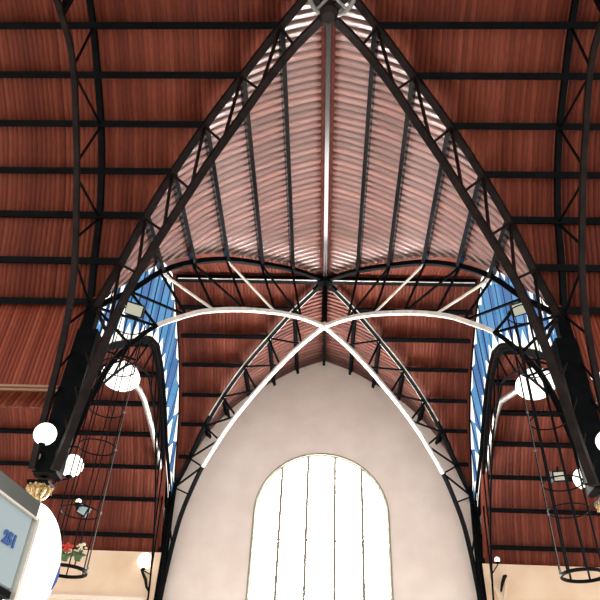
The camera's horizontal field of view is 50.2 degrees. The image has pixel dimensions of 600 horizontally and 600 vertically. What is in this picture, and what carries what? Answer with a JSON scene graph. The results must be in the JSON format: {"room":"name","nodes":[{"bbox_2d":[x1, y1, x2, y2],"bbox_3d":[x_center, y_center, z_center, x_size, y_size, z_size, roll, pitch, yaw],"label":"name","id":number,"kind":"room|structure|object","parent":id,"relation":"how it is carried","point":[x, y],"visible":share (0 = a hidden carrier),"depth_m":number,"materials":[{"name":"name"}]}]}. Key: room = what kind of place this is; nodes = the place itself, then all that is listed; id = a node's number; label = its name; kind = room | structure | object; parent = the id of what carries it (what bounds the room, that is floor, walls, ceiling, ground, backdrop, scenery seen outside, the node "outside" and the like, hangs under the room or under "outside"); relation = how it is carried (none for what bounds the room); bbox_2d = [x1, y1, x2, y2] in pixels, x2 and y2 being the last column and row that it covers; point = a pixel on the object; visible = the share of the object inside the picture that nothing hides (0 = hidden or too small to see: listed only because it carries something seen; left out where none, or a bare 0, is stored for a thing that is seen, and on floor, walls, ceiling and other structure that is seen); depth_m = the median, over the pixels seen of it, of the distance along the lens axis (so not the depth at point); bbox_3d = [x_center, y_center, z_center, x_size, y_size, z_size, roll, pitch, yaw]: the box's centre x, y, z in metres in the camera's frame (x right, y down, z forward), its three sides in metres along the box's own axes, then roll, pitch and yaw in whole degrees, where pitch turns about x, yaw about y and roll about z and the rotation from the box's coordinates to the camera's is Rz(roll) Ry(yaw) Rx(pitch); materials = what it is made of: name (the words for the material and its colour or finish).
{"room":"covered market","nodes":[
{"label":"covered market","id":0,"kind":"room"},
{"bbox_2d":[0,304,86,388],"bbox_3d":[-9.703,0.878,14.061,10.200,2.300,0.060,1,-39,2],"label":"wall","id":1,"kind":"structure","parent":0,"point":[30,334],"depth_m":13.92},
{"bbox_2d":[0,384,58,391],"bbox_3d":[-9.899,1.737,13.321,9.900,0.110,0.120,1,-39,2],"label":"trim","id":2,"kind":"structure","parent":1,"relation":"attached to","point":[3,387],"depth_m":13.12,"materials":[{"name":"brown"}]},
{"bbox_2d":[96,266,179,500],"bbox_3d":[-4.416,2.055,19.397,0.090,6.993,9.814,1,-39,2],"label":"window","id":3,"kind":"structure","parent":1,"relation":"in","point":[165,338],"depth_m":20.80,"materials":[{"name":"glass"}]},
{"bbox_2d":[0,339,148,408],"bbox_3d":[-9.644,1.578,16.484,10.140,5.338,5.188,1,-39,2],"label":"ceiling","id":4,"kind":"structure","parent":0,"point":[13,399],"depth_m":12.85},
{"bbox_2d":[0,340,165,551],"bbox_3d":[-9.533,4.837,20.520,10.140,5.338,5.188,1,-39,2],"label":"ceiling","id":5,"kind":"structure","parent":0,"point":[116,516],"depth_m":21.14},
{"bbox_2d":[0,428,157,436],"bbox_3d":[-9.592,4.308,21.165,9.950,0.213,0.205,1,-39,2],"label":"purlin","id":6,"kind":"object","parent":5,"relation":"attached to","point":[2,430],"visible":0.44,"depth_m":20.98,"materials":[{"name":"metal"}]},
{"bbox_2d":[0,461,157,469],"bbox_3d":[-9.608,5.398,21.240,9.950,0.200,0.215,1,-39,2],"label":"purlin","id":7,"kind":"object","parent":5,"relation":"attached to","point":[13,463],"visible":0.56,"depth_m":21.03,"materials":[{"name":"metal"}]},
{"bbox_2d":[46,494,157,501],"bbox_3d":[-9.630,6.444,21.150,9.950,0.182,0.219,1,-39,2],"label":"purlin","id":8,"kind":"object","parent":5,"relation":"attached to","point":[54,496],"visible":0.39,"depth_m":20.94,"materials":[{"name":"metal"}]},
{"bbox_2d":[60,531,152,537],"bbox_3d":[-9.661,7.523,20.864,9.950,0.176,0.219,1,-39,2],"label":"purlin","id":9,"kind":"object","parent":5,"relation":"attached to","point":[71,533],"visible":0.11,"depth_m":20.64,"materials":[{"name":"metal"}]},
{"bbox_2d":[91,400,157,406],"bbox_3d":[-9.585,3.264,20.893,9.950,0.218,0.194,1,-39,2],"label":"purlin","id":10,"kind":"object","parent":5,"relation":"attached to","point":[102,403],"visible":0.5,"depth_m":20.67,"materials":[{"name":"metal"}]},
{"bbox_2d":[46,549,160,599],"bbox_3d":[-9.703,11.263,18.427,10.200,8.020,0.400,1,-39,2],"label":"wall","id":11,"kind":"structure","parent":0,"point":[110,573],"depth_m":20.13,"materials":[{"name":"beige paint"}]},
{"bbox_2d":[47,594,144,599],"bbox_3d":[-9.706,9.099,19.841,9.900,0.120,0.140,1,-39,2],"label":"trim","id":12,"kind":"structure","parent":11,"relation":"attached to","point":[51,596],"depth_m":19.67,"materials":[{"name":"beige"}]},
{"bbox_2d":[93,254,322,476],"bbox_3d":[-1.838,1.202,19.908,5.161,5.338,10.376,1,-39,2],"label":"ceiling","id":13,"kind":"structure","parent":0,"point":[194,350],"depth_m":22.41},
{"bbox_2d":[0,0,599,307],"bbox_3d":[0.580,-3.455,13.979,30.600,5.338,5.188,1,-39,2],"label":"ceiling","id":14,"kind":"structure","parent":0,"point":[121,50],"depth_m":14.58,"materials":[{"name":"wood"}]},
{"bbox_2d":[163,361,476,599],"bbox_3d":[0.647,8.690,20.703,10.200,15.700,0.550,1,-39,2],"label":"wall","id":15,"kind":"structure","parent":0,"point":[320,408],"depth_m":22.30,"materials":[{"name":"paint"}]},
{"bbox_2d":[245,453,393,599],"bbox_3d":[0.582,9.756,19.587,4.595,10.858,0.190,1,-39,2],"label":"window","id":16,"kind":"structure","parent":15,"relation":"in","point":[320,530],"depth_m":21.24,"materials":[{"name":"white"}]},
{"bbox_2d":[182,284,462,471],"bbox_3d":[0.799,2.773,21.859,10.256,5.125,5.120,1,-39,2],"label":"ceiling","id":17,"kind":"structure","parent":0,"point":[336,353],"depth_m":23.50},
{"bbox_2d":[110,0,544,299],"bbox_3d":[0.637,-2.002,15.948,10.256,5.125,10.080,1,-39,2],"label":"ceiling","id":18,"kind":"structure","parent":0,"point":[351,80],"depth_m":16.55,"materials":[{"name":"wood"}]},
{"bbox_2d":[328,257,561,485],"bbox_3d":[3.318,1.293,19.694,5.161,5.338,10.376,1,-39,2],"label":"ceiling","id":19,"kind":"structure","parent":0,"point":[436,385],"depth_m":22.11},
{"bbox_2d":[481,347,599,566],"bbox_3d":[10.906,5.195,19.668,10.140,5.338,5.188,1,-39,2],"label":"ceiling","id":20,"kind":"structure","parent":0,"point":[517,529],"depth_m":20.51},
{"bbox_2d":[495,379,516,385],"bbox_3d":[11.048,2.633,19.713,9.950,0.219,0.182,1,-39,2],"label":"purlin","id":21,"kind":"object","parent":20,"relation":"attached to","point":[507,382],"visible":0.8,"depth_m":19.84,"materials":[{"name":"metal"}]},
{"bbox_2d":[485,364,545,471],"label":"gooseneck lamp","id":22,"kind":"object","parent":20,"relation":"attached to","point":[538,393],"depth_m":17.50,"materials":[{"name":"metal"}]},
{"bbox_2d":[492,410,558,416],"bbox_3d":[11.044,3.626,20.034,9.950,0.218,0.194,1,-39,2],"label":"purlin","id":23,"kind":"object","parent":20,"relation":"attached to","point":[502,412],"visible":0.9,"depth_m":20.14,"materials":[{"name":"metal"}]},
{"bbox_2d":[488,474,573,481],"bbox_3d":[11.021,5.759,20.381,9.950,0.200,0.215,1,-39,2],"label":"purlin","id":24,"kind":"object","parent":20,"relation":"attached to","point":[499,477],"visible":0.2,"depth_m":20.47,"materials":[{"name":"metal"}]},
{"bbox_2d":[494,441,571,447],"bbox_3d":[11.037,4.670,20.306,9.950,0.213,0.205,1,-39,2],"label":"purlin","id":25,"kind":"object","parent":20,"relation":"attached to","point":[496,443],"visible":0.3,"depth_m":20.40,"materials":[{"name":"metal"}]},
{"bbox_2d":[488,508,599,515],"bbox_3d":[10.999,6.805,20.291,9.950,0.182,0.219,1,-39,2],"label":"purlin","id":26,"kind":"object","parent":20,"relation":"attached to","point":[497,510],"visible":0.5,"depth_m":20.36,"materials":[{"name":"metal"}]},
{"bbox_2d":[489,545,599,552],"bbox_3d":[10.968,7.884,20.005,9.950,0.176,0.219,1,-39,2],"label":"purlin","id":27,"kind":"object","parent":20,"relation":"attached to","point":[494,547],"visible":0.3,"depth_m":20.07,"materials":[{"name":"metal"}]},
{"bbox_2d":[482,563,599,599],"bbox_3d":[10.677,11.620,17.578,10.200,8.020,0.400,1,-39,2],"label":"wall","id":28,"kind":"structure","parent":0,"point":[526,582],"depth_m":19.73,"materials":[{"name":"beige paint"}]},
{"bbox_2d":[568,314,599,401],"bbox_3d":[10.677,1.235,13.212,10.200,2.300,0.060,1,-39,2],"label":"wall","id":29,"kind":"structure","parent":0,"point":[577,318],"depth_m":13.64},
{"bbox_2d":[469,271,556,510],"bbox_3d":[5.814,2.235,18.971,0.090,6.993,9.814,1,-39,2],"label":"window","id":30,"kind":"structure","parent":29,"relation":"in","point":[485,344],"depth_m":20.37,"materials":[{"name":"glass"}]},
{"bbox_3d":[0.041,6.347,5.159,30.600,0.200,32.000,1,-39,2],"label":"floor","id":31,"kind":"structure","parent":0,"visible":0},
{"bbox_2d":[0,470,40,599],"bbox_3d":[-1.526,1.798,2.014,0.120,2.808,1.125,-4,-39,9],"label":"kiosk","id":32,"kind":"object","parent":31,"relation":"on","point":[19,522],"visible":1,"depth_m":3.07,"materials":[{"name":"grey"}]},
{"bbox_2d":[17,503,60,599],"bbox_3d":[-1.675,2.461,3.030,0.130,3.040,0.640,-6,-40,11],"label":"round sign","id":33,"kind":"object","parent":32,"relation":"attached to","point":[42,571],"visible":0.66,"depth_m":3.88,"materials":[{"name":"white"}]},
{"bbox_2d":[26,307,101,502],"bbox_3d":[-4.780,4.185,11.074,0.640,10.200,0.640,1,-39,2],"label":"column","id":34,"kind":"structure","parent":31,"relation":"on","point":[87,339],"depth_m":12.66,"materials":[{"name":"metal"}]},
{"bbox_2d":[33,423,56,459],"bbox_3d":[-4.680,2.613,11.840,0.410,0.555,0.710,1,-39,2],"label":"globe lamp","id":35,"kind":"object","parent":34,"relation":"attached to","point":[44,434],"visible":0.97,"depth_m":11.63,"materials":[{"name":"white"}]},
{"bbox_2d":[28,0,104,477],"bbox_3d":[-4.775,-3.509,10.834,0.125,9.287,10.205,1,-39,2],"label":"truss","id":36,"kind":"object","parent":34,"relation":"attached to","point":[62,8],"visible":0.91,"depth_m":13.40,"materials":[{"name":"metal"}]},
{"bbox_2d":[0,297,96,304],"bbox_3d":[-9.653,-0.020,14.576,10.226,0.200,0.242,1,-39,2],"label":"purlin","id":37,"kind":"object","parent":36,"relation":"attached to","point":[3,300],"visible":0.8,"depth_m":14.33,"materials":[{"name":"metal"}]},
{"bbox_2d":[92,339,167,599],"bbox_3d":[-4.617,3.950,17.765,0.090,6.384,10.200,1,-39,2],"label":"arch frame","id":38,"kind":"object","parent":36,"relation":"attached to","point":[147,342],"visible":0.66,"depth_m":20.11,"materials":[{"name":"metal"}]},
{"bbox_2d":[102,349,164,529],"bbox_3d":[-4.957,4.163,19.659,1.167,3.798,6.862,1,-39,2],"label":"gooseneck lamp","id":39,"kind":"object","parent":38,"relation":"attached to","point":[127,371],"visible":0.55,"depth_m":17.90,"materials":[{"name":"metal"}]},
{"bbox_2d":[52,454,83,484],"bbox_3d":[-4.416,3.267,12.207,0.469,0.713,0.526,1,-39,2],"label":"globe lamp","id":40,"kind":"object","parent":34,"relation":"attached to","point":[70,458],"visible":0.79,"depth_m":12.17,"materials":[{"name":"white"}]},
{"bbox_2d":[56,315,145,578],"bbox_3d":[-4.072,2.549,12.376,1.208,5.185,0.735,1,-39,2],"label":"cage","id":41,"kind":"object","parent":34,"relation":"attached to","point":[69,565],"visible":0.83,"depth_m":12.13,"materials":[{"name":"black metal"}]},
{"bbox_2d":[61,542,73,561],"bbox_3d":[-3.868,4.172,10.620,0.259,0.284,0.233,1,-39,2],"label":"flower pot","id":42,"kind":"object","parent":41,"relation":"in","point":[64,556],"visible":0.98,"depth_m":10.58,"materials":[{"name":"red plant"}]},
{"bbox_2d":[71,543,86,561],"bbox_3d":[-3.658,4.200,10.677,0.229,0.288,0.227,-13,-41,19],"label":"flower","id":43,"kind":"object","parent":41,"relation":"in","point":[77,557],"visible":1,"depth_m":10.61,"materials":[{"name":"green plant"}]},
{"bbox_2d":[76,502,91,517],"bbox_3d":[-3.803,3.662,11.233,0.252,0.275,0.285,1,-39,2],"label":"floodlight","id":44,"kind":"object","parent":41,"relation":"attached to","point":[82,511],"visible":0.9,"depth_m":11.20,"materials":[{"name":"black metal"}]},
{"bbox_2d":[86,388,130,569],"bbox_3d":[-3.499,3.163,11.838,0.041,3.550,0.041,-14,-42,20],"label":"cable","id":45,"kind":"object","parent":41,"relation":"hanging from","point":[87,568],"visible":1,"depth_m":11.67,"materials":[{"name":"grey paint"}]},
{"bbox_2d":[40,0,348,478],"bbox_3d":[0.440,-3.420,10.619,0.150,9.309,14.490,33,-47,-32],"label":"truss","id":46,"kind":"object","parent":34,"relation":"attached to","point":[115,314],"visible":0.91,"depth_m":13.31,"materials":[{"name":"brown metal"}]},
{"bbox_2d":[0,256,119,264],"bbox_3d":[-9.400,-0.942,14.731,10.684,0.192,0.242,1,-39,2],"label":"purlin","id":47,"kind":"object","parent":46,"relation":"attached to","point":[3,259],"visible":0.8,"depth_m":14.49,"materials":[{"name":"metal"}]},
{"bbox_2d":[0,210,144,218],"bbox_3d":[-9.140,-2.016,15.008,11.144,0.198,0.242,1,-39,2],"label":"purlin","id":48,"kind":"object","parent":46,"relation":"attached to","point":[3,213],"visible":0.8,"depth_m":14.77,"materials":[{"name":"metal"}]},
{"bbox_2d":[0,167,171,174],"bbox_3d":[-8.823,-3.057,15.086,11.735,0.220,0.237,1,-39,2],"label":"purlin","id":49,"kind":"object","parent":46,"relation":"attached to","point":[17,170],"visible":0.8,"depth_m":14.84,"materials":[{"name":"metal"}]},
{"bbox_2d":[0,120,203,127],"bbox_3d":[-8.432,-4.141,14.995,12.485,0.234,0.225,1,-39,2],"label":"purlin","id":50,"kind":"object","parent":46,"relation":"attached to","point":[3,123],"visible":0.8,"depth_m":14.74,"materials":[{"name":"metal"}]},
{"bbox_2d":[0,71,240,78],"bbox_3d":[-7.987,-5.177,14.704,13.362,0.239,0.213,1,-39,2],"label":"purlin","id":51,"kind":"object","parent":46,"relation":"attached to","point":[3,74],"visible":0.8,"depth_m":14.46,"materials":[{"name":"metal"}]},
{"bbox_2d":[0,22,279,28],"bbox_3d":[-7.543,-6.162,14.366,14.244,0.242,0.198,1,-39,2],"label":"purlin","id":52,"kind":"object","parent":46,"relation":"attached to","point":[3,25],"visible":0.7,"depth_m":14.11,"materials":[{"name":"metal"}]},
{"bbox_2d":[145,217,165,272],"bbox_3d":[-3.540,-1.326,15.517,0.228,0.173,1.865,1,-39,2],"label":"purlin","id":53,"kind":"object","parent":46,"relation":"attached to","point":[150,232],"visible":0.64,"depth_m":15.61,"materials":[{"name":"black metal"}]},
{"bbox_2d":[172,173,196,262],"bbox_3d":[-2.913,-1.993,16.038,0.219,0.197,3.034,1,-39,2],"label":"purlin","id":54,"kind":"object","parent":46,"relation":"attached to","point":[177,191],"visible":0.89,"depth_m":16.14,"materials":[{"name":"black metal"}]},
{"bbox_2d":[204,127,229,259],"bbox_3d":[-2.131,-2.603,16.509,0.203,0.214,4.516,1,-39,2],"label":"purlin","id":55,"kind":"object","parent":46,"relation":"attached to","point":[207,136],"visible":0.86,"depth_m":16.46,"materials":[{"name":"black metal"}]},
{"bbox_2d":[240,78,263,263],"bbox_3d":[-1.229,-3.086,16.875,0.189,0.223,6.250,1,-39,2],"label":"purlin","id":56,"kind":"object","parent":46,"relation":"attached to","point":[244,90],"visible":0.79,"depth_m":16.59,"materials":[{"name":"black metal"}]},
{"bbox_2d":[278,29,294,269],"bbox_3d":[-0.325,-3.514,17.196,0.173,0.228,7.993,1,-39,2],"label":"purlin","id":57,"kind":"object","parent":46,"relation":"attached to","point":[282,39],"visible":0.89,"depth_m":16.60,"materials":[{"name":"black metal"}]},
{"bbox_2d":[318,0,338,25],"bbox_3d":[0.547,-5.530,12.320,0.400,0.400,0.400,1,-39,2],"label":"boss","id":58,"kind":"object","parent":46,"relation":"attached to","point":[328,15],"visible":0.83,"depth_m":12.17,"materials":[{"name":"brown metal"}]},
{"bbox_2d":[308,0,355,16],"bbox_3d":[0.595,-5.702,11.944,0.930,0.090,0.930,1,-39,2],"label":"ring","id":59,"kind":"object","parent":46,"relation":"attached to","point":[352,2],"visible":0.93,"depth_m":12.10,"materials":[{"name":"grey paint"}]},
{"bbox_2d":[154,477,176,599],"bbox_3d":[-4.559,10.278,18.940,0.500,10.604,0.360,1,-39,2],"label":"column","id":60,"kind":"structure","parent":31,"relation":"on","point":[166,532],"depth_m":20.81,"materials":[{"name":"metal"}]},
{"bbox_2d":[137,553,150,590],"bbox_3d":[-4.805,8.563,20.094,0.733,1.219,0.490,1,-39,2],"label":"globe lamp","id":61,"kind":"object","parent":60,"relation":"attached to","point":[144,560],"depth_m":20.13,"materials":[{"name":"white"}]},
{"bbox_2d":[160,259,596,599],"bbox_3d":[0.655,2.911,18.460,0.175,9.286,14.470,33,-47,-32],"label":"truss","id":62,"kind":"object","parent":60,"relation":"attached to","point":[438,313],"visible":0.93,"depth_m":19.35,"materials":[{"name":"metal"}]},
{"bbox_2d":[181,422,204,426],"bbox_3d":[-3.780,4.405,22.636,0.844,0.182,0.219,1,-39,2],"label":"purlin","id":63,"kind":"object","parent":62,"relation":"attached to","point":[195,424],"visible":1,"depth_m":22.56,"materials":[{"name":"metal"}]},
{"bbox_2d":[182,393,221,397],"bbox_3d":[-3.462,3.365,22.713,1.435,0.200,0.215,1,-39,2],"label":"purlin","id":64,"kind":"object","parent":62,"relation":"attached to","point":[183,394],"visible":1,"depth_m":22.64,"materials":[{"name":"metal"}]},
{"bbox_2d":[182,362,242,367],"bbox_3d":[-3.072,2.281,22.623,2.185,0.213,0.205,1,-39,2],"label":"purlin","id":65,"kind":"object","parent":62,"relation":"attached to","point":[184,364],"visible":0.96,"depth_m":22.55,"materials":[{"name":"metal"}]},
{"bbox_2d":[181,333,267,338],"bbox_3d":[-2.627,1.245,22.332,3.062,0.218,0.194,1,-39,2],"label":"purlin","id":66,"kind":"object","parent":62,"relation":"attached to","point":[183,335],"visible":0.96,"depth_m":22.26,"materials":[{"name":"metal"}]},
{"bbox_2d":[179,305,292,311],"bbox_3d":[-2.182,0.260,21.994,3.944,0.219,0.182,1,-39,2],"label":"purlin","id":67,"kind":"object","parent":62,"relation":"attached to","point":[186,307],"visible":0.39,"depth_m":21.97,"materials":[{"name":"metal"}]},
{"bbox_2d":[242,363,250,396],"bbox_3d":[-1.940,3.013,23.464,0.198,0.209,2.238,1,-39,2],"label":"purlin","id":68,"kind":"object","parent":62,"relation":"attached to","point":[246,378],"visible":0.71,"depth_m":23.41,"materials":[{"name":"metal"}]},
{"bbox_2d":[267,334,275,385],"bbox_3d":[-1.048,2.258,23.492,0.183,0.219,3.105,1,-39,2],"label":"purlin","id":69,"kind":"object","parent":62,"relation":"attached to","point":[270,351],"visible":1,"depth_m":23.34,"materials":[{"name":"metal"}]},
{"bbox_2d":[293,318,298,373],"bbox_3d":[-0.153,1.556,23.474,0.166,0.225,3.977,1,-39,2],"label":"purlin","id":70,"kind":"object","parent":62,"relation":"attached to","point":[295,332],"visible":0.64,"depth_m":23.42,"materials":[{"name":"metal"}]},
{"bbox_2d":[323,330,325,365],"bbox_3d":[0.892,0.961,23.319,0.100,0.194,4.920,1,-39,2],"label":"purlin","id":71,"kind":"object","parent":62,"relation":"attached to","point":[324,331],"visible":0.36,"depth_m":24.09,"materials":[{"name":"metal"}]},
{"bbox_2d":[318,276,331,288],"bbox_3d":[0.833,-0.575,21.270,0.480,0.400,0.480,1,-39,2],"label":"boss","id":72,"kind":"object","parent":62,"relation":"attached to","point":[323,282],"visible":0.82,"depth_m":21.09,"materials":[{"name":"black metal"}]},
{"bbox_2d":[320,0,335,277],"bbox_3d":[0.730,-3.817,17.412,0.316,0.206,9.880,1,-39,2],"label":"purlin","id":73,"kind":"object","parent":62,"relation":"attached to","point":[328,32],"visible":1,"depth_m":16.85,"materials":[{"name":"black metal"}]},
{"bbox_2d":[332,277,477,286],"bbox_3d":[3.385,-0.621,21.215,4.900,0.235,0.235,1,-39,2],"label":"purlin","id":74,"kind":"object","parent":62,"relation":"attached to","point":[346,280],"visible":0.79,"depth_m":21.18,"materials":[{"name":"metal"}]},
{"bbox_2d":[421,129,451,262],"bbox_3d":[3.461,-2.505,16.276,0.203,0.214,4.516,1,-39,2],"label":"purlin","id":75,"kind":"object","parent":62,"relation":"attached to","point":[447,139],"visible":0.86,"depth_m":16.23,"materials":[{"name":"black metal"}]},
{"bbox_2d":[469,486,486,599],"bbox_3d":[5.631,10.457,18.515,0.500,10.604,0.360,1,-39,2],"label":"column","id":76,"kind":"structure","parent":31,"relation":"on","point":[476,530],"depth_m":20.49,"materials":[{"name":"metal"}]},
{"bbox_2d":[39,257,479,599],"bbox_3d":[0.656,2.911,18.460,14.470,9.286,0.176,32,-47,-31],"label":"truss","id":77,"kind":"object","parent":76,"relation":"attached to","point":[211,309],"visible":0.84,"depth_m":19.55,"materials":[{"name":"metal"}]},
{"bbox_2d":[124,301,145,317],"bbox_3d":[-3.780,0.211,14.511,0.555,0.383,0.280,7,-39,-5],"label":"floodlight","id":78,"kind":"object","parent":77,"relation":"attached to","point":[132,308],"visible":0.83,"depth_m":14.44,"materials":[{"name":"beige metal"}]},
{"bbox_2d":[175,274,317,283],"bbox_3d":[-1.710,-0.710,21.427,4.900,0.235,0.235,1,-39,2],"label":"purlin","id":79,"kind":"object","parent":77,"relation":"attached to","point":[179,278],"visible":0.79,"depth_m":21.40,"materials":[{"name":"metal"}]},
{"bbox_2d":[348,313,356,374],"bbox_3d":[1.925,1.592,23.388,0.166,0.225,3.977,1,-39,2],"label":"purlin","id":80,"kind":"object","parent":77,"relation":"attached to","point":[353,331],"visible":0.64,"depth_m":23.31,"materials":[{"name":"metal"}]},
{"bbox_2d":[372,342,380,388],"bbox_3d":[2.793,2.325,23.332,0.183,0.219,3.105,1,-39,2],"label":"purlin","id":81,"kind":"object","parent":77,"relation":"attached to","point":[377,356],"visible":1,"depth_m":23.18,"materials":[{"name":"metal"}]},
{"bbox_2d":[396,371,404,400],"bbox_3d":[3.653,3.111,23.231,0.198,0.209,2.238,1,-39,2],"label":"purlin","id":82,"kind":"object","parent":77,"relation":"attached to","point":[401,381],"visible":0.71,"depth_m":23.19,"materials":[{"name":"metal"}]},
{"bbox_2d":[357,308,472,314],"bbox_3d":[3.868,0.366,21.742,3.944,0.219,0.182,1,-39,2],"label":"purlin","id":83,"kind":"object","parent":77,"relation":"attached to","point":[360,310],"visible":0.5,"depth_m":21.70,"materials":[{"name":"metal"}]},
{"bbox_2d":[381,337,470,343],"bbox_3d":[4.304,1.367,22.044,3.062,0.218,0.194,1,-39,2],"label":"purlin","id":84,"kind":"object","parent":77,"relation":"attached to","point":[385,339],"visible":0.96,"depth_m":21.97,"materials":[{"name":"metal"}]},
{"bbox_2d":[405,367,467,372],"bbox_3d":[4.735,2.418,22.298,2.185,0.213,0.205,1,-39,2],"label":"purlin","id":85,"kind":"object","parent":77,"relation":"attached to","point":[410,369],"visible":1,"depth_m":22.22,"materials":[{"name":"metal"}]},
{"bbox_2d":[426,398,466,402],"bbox_3d":[5.094,3.514,22.357,1.435,0.200,0.215,1,-39,2],"label":"purlin","id":86,"kind":"object","parent":77,"relation":"attached to","point":[429,400],"visible":1,"depth_m":22.28,"materials":[{"name":"metal"}]},
{"bbox_2d":[443,429,466,433],"bbox_3d":[5.367,4.566,22.255,0.844,0.182,0.219,1,-39,2],"label":"purlin","id":87,"kind":"object","parent":77,"relation":"attached to","point":[444,430],"visible":1,"depth_m":22.18,"materials":[{"name":"metal"}]},
{"bbox_2d":[488,574,508,599],"bbox_3d":[6.063,8.845,19.432,0.615,1.020,0.120,1,-39,2],"label":"bracket arm","id":88,"kind":"object","parent":76,"relation":"attached to","point":[504,580],"visible":1,"depth_m":19.46,"materials":[{"name":"beige"}]},
{"bbox_2d":[551,315,599,512],"bbox_3d":[5.410,4.364,10.650,0.640,10.200,0.640,1,-39,2],"label":"column","id":89,"kind":"structure","parent":31,"relation":"on","point":[565,348],"depth_m":12.54,"materials":[{"name":"metal"}]},
{"bbox_2d":[313,0,599,486],"bbox_3d":[0.440,-3.420,10.619,14.490,9.309,0.150,32,-47,-31],"label":"truss","id":90,"kind":"object","parent":89,"relation":"attached to","point":[537,324],"visible":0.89,"depth_m":13.06,"materials":[{"name":"brown metal"}]},
{"bbox_2d":[355,29,378,270],"bbox_3d":[1.751,-3.478,17.110,0.173,0.228,7.993,1,-39,2],"label":"purlin","id":91,"kind":"object","parent":90,"relation":"attached to","point":[375,40],"visible":0.89,"depth_m":16.52,"materials":[{"name":"black metal"}]},
{"bbox_2d":[387,82,415,265],"bbox_3d":[2.609,-3.018,16.715,0.189,0.223,6.250,1,-39,2],"label":"purlin","id":92,"kind":"object","parent":90,"relation":"attached to","point":[412,89],"visible":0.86,"depth_m":16.43,"materials":[{"name":"black metal"}]},
{"bbox_2d":[455,177,482,266],"bbox_3d":[4.179,-1.869,15.743,0.219,0.197,3.034,1,-39,2],"label":"purlin","id":93,"kind":"object","parent":90,"relation":"attached to","point":[478,189],"visible":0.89,"depth_m":15.84,"materials":[{"name":"black metal"}]},
{"bbox_2d":[377,22,597,28],"bbox_3d":[8.796,-5.876,13.685,14.244,0.242,0.198,1,-39,2],"label":"purlin","id":94,"kind":"object","parent":90,"relation":"attached to","point":[384,25],"visible":0.8,"depth_m":13.80,"materials":[{"name":"metal"}]},
{"bbox_2d":[487,222,508,277],"bbox_3d":[4.737,-1.181,15.172,0.228,0.173,1.865,1,-39,2],"label":"purlin","id":95,"kind":"object","parent":90,"relation":"attached to","point":[504,234],"visible":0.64,"depth_m":15.24,"materials":[{"name":"black metal"}]},
{"bbox_2d":[415,72,599,79],"bbox_3d":[9.233,-4.875,13.987,13.362,0.239,0.213,1,-39,2],"label":"purlin","id":96,"kind":"object","parent":90,"relation":"attached to","point":[421,75],"visible":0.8,"depth_m":14.11,"materials":[{"name":"metal"}]},
{"bbox_2d":[452,122,599,129],"bbox_3d":[9.664,-3.824,14.242,12.485,0.234,0.225,1,-39,2],"label":"purlin","id":97,"kind":"object","parent":90,"relation":"attached to","point":[458,126],"visible":0.8,"depth_m":14.35,"materials":[{"name":"metal"}]},
{"bbox_2d":[484,171,599,178],"bbox_3d":[10.023,-2.727,14.301,11.735,0.220,0.237,1,-39,2],"label":"purlin","id":98,"kind":"object","parent":90,"relation":"attached to","point":[489,174],"visible":0.8,"depth_m":14.41,"materials":[{"name":"metal"}]},
{"bbox_2d":[511,216,599,224],"bbox_3d":[10.296,-1.676,14.199,11.144,0.198,0.242,1,-39,2],"label":"purlin","id":99,"kind":"object","parent":90,"relation":"attached to","point":[515,219],"visible":0.8,"depth_m":14.31,"materials":[{"name":"metal"}]},
{"bbox_2d":[535,264,599,271],"bbox_3d":[10.495,-0.593,13.903,10.684,0.192,0.242,1,-39,2],"label":"purlin","id":100,"kind":"object","parent":90,"relation":"attached to","point":[540,267],"visible":0.8,"depth_m":14.02,"materials":[{"name":"metal"}]},
{"bbox_2d":[507,304,599,582],"bbox_3d":[4.883,2.384,12.179,1.000,5.465,0.735,-19,-44,25],"label":"cage","id":101,"kind":"object","parent":89,"relation":"attached to","point":[568,570],"visible":0.8,"depth_m":11.59,"materials":[{"name":"black metal"}]},
{"bbox_2d":[509,301,525,316],"bbox_3d":[4.926,0.187,14.297,0.496,0.391,0.280,-6,-40,11],"label":"floodlight","id":102,"kind":"object","parent":101,"relation":"attached to","point":[519,310],"visible":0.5,"depth_m":14.22,"materials":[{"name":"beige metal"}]},
{"bbox_2d":[524,397,561,573],"bbox_3d":[4.357,3.215,11.581,0.041,3.330,0.041,-14,-42,20],"label":"cable","id":103,"kind":"object","parent":101,"relation":"hanging from","point":[535,450],"visible":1,"depth_m":11.38,"materials":[{"name":"grey paint"}]},
{"bbox_2d":[550,467,564,482],"bbox_3d":[4.613,3.123,11.423,0.236,0.235,0.302,1,-39,2],"label":"floodlight","id":104,"kind":"object","parent":101,"relation":"attached to","point":[552,473],"visible":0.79,"depth_m":11.40,"materials":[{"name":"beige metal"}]},
{"bbox_2d":[554,0,599,412],"bbox_3d":[5.654,-3.326,10.399,0.125,9.287,10.205,1,-39,2],"label":"truss","id":105,"kind":"object","parent":89,"relation":"attached to","point":[559,135],"visible":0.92,"depth_m":13.04,"materials":[{"name":"metal"}]},
{"bbox_2d":[477,346,551,599],"bbox_3d":[5.812,4.133,17.331,0.090,6.384,10.200,1,-39,2],"label":"arch frame","id":106,"kind":"object","parent":105,"relation":"attached to","point":[504,349],"visible":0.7,"depth_m":19.69,"materials":[{"name":"metal"}]},
{"bbox_2d":[531,358,554,388],"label":"gooseneck lamp","id":107,"kind":"object","parent":106,"relation":"attached to","point":[545,371],"depth_m":17.15,"materials":[{"name":"metal"}]},
{"bbox_2d":[558,307,599,314],"bbox_3d":[10.701,0.336,13.728,10.226,0.200,0.242,1,-39,2],"label":"purlin","id":108,"kind":"object","parent":105,"relation":"attached to","point":[571,310],"visible":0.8,"depth_m":13.83,"materials":[{"name":"metal"}]},
{"bbox_2d":[573,469,599,496],"bbox_3d":[5.338,3.403,11.888,0.400,0.678,0.604,1,-39,2],"label":"globe lamp","id":109,"kind":"object","parent":89,"relation":"attached to","point":[576,480],"visible":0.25,"depth_m":11.98,"materials":[{"name":"white"}]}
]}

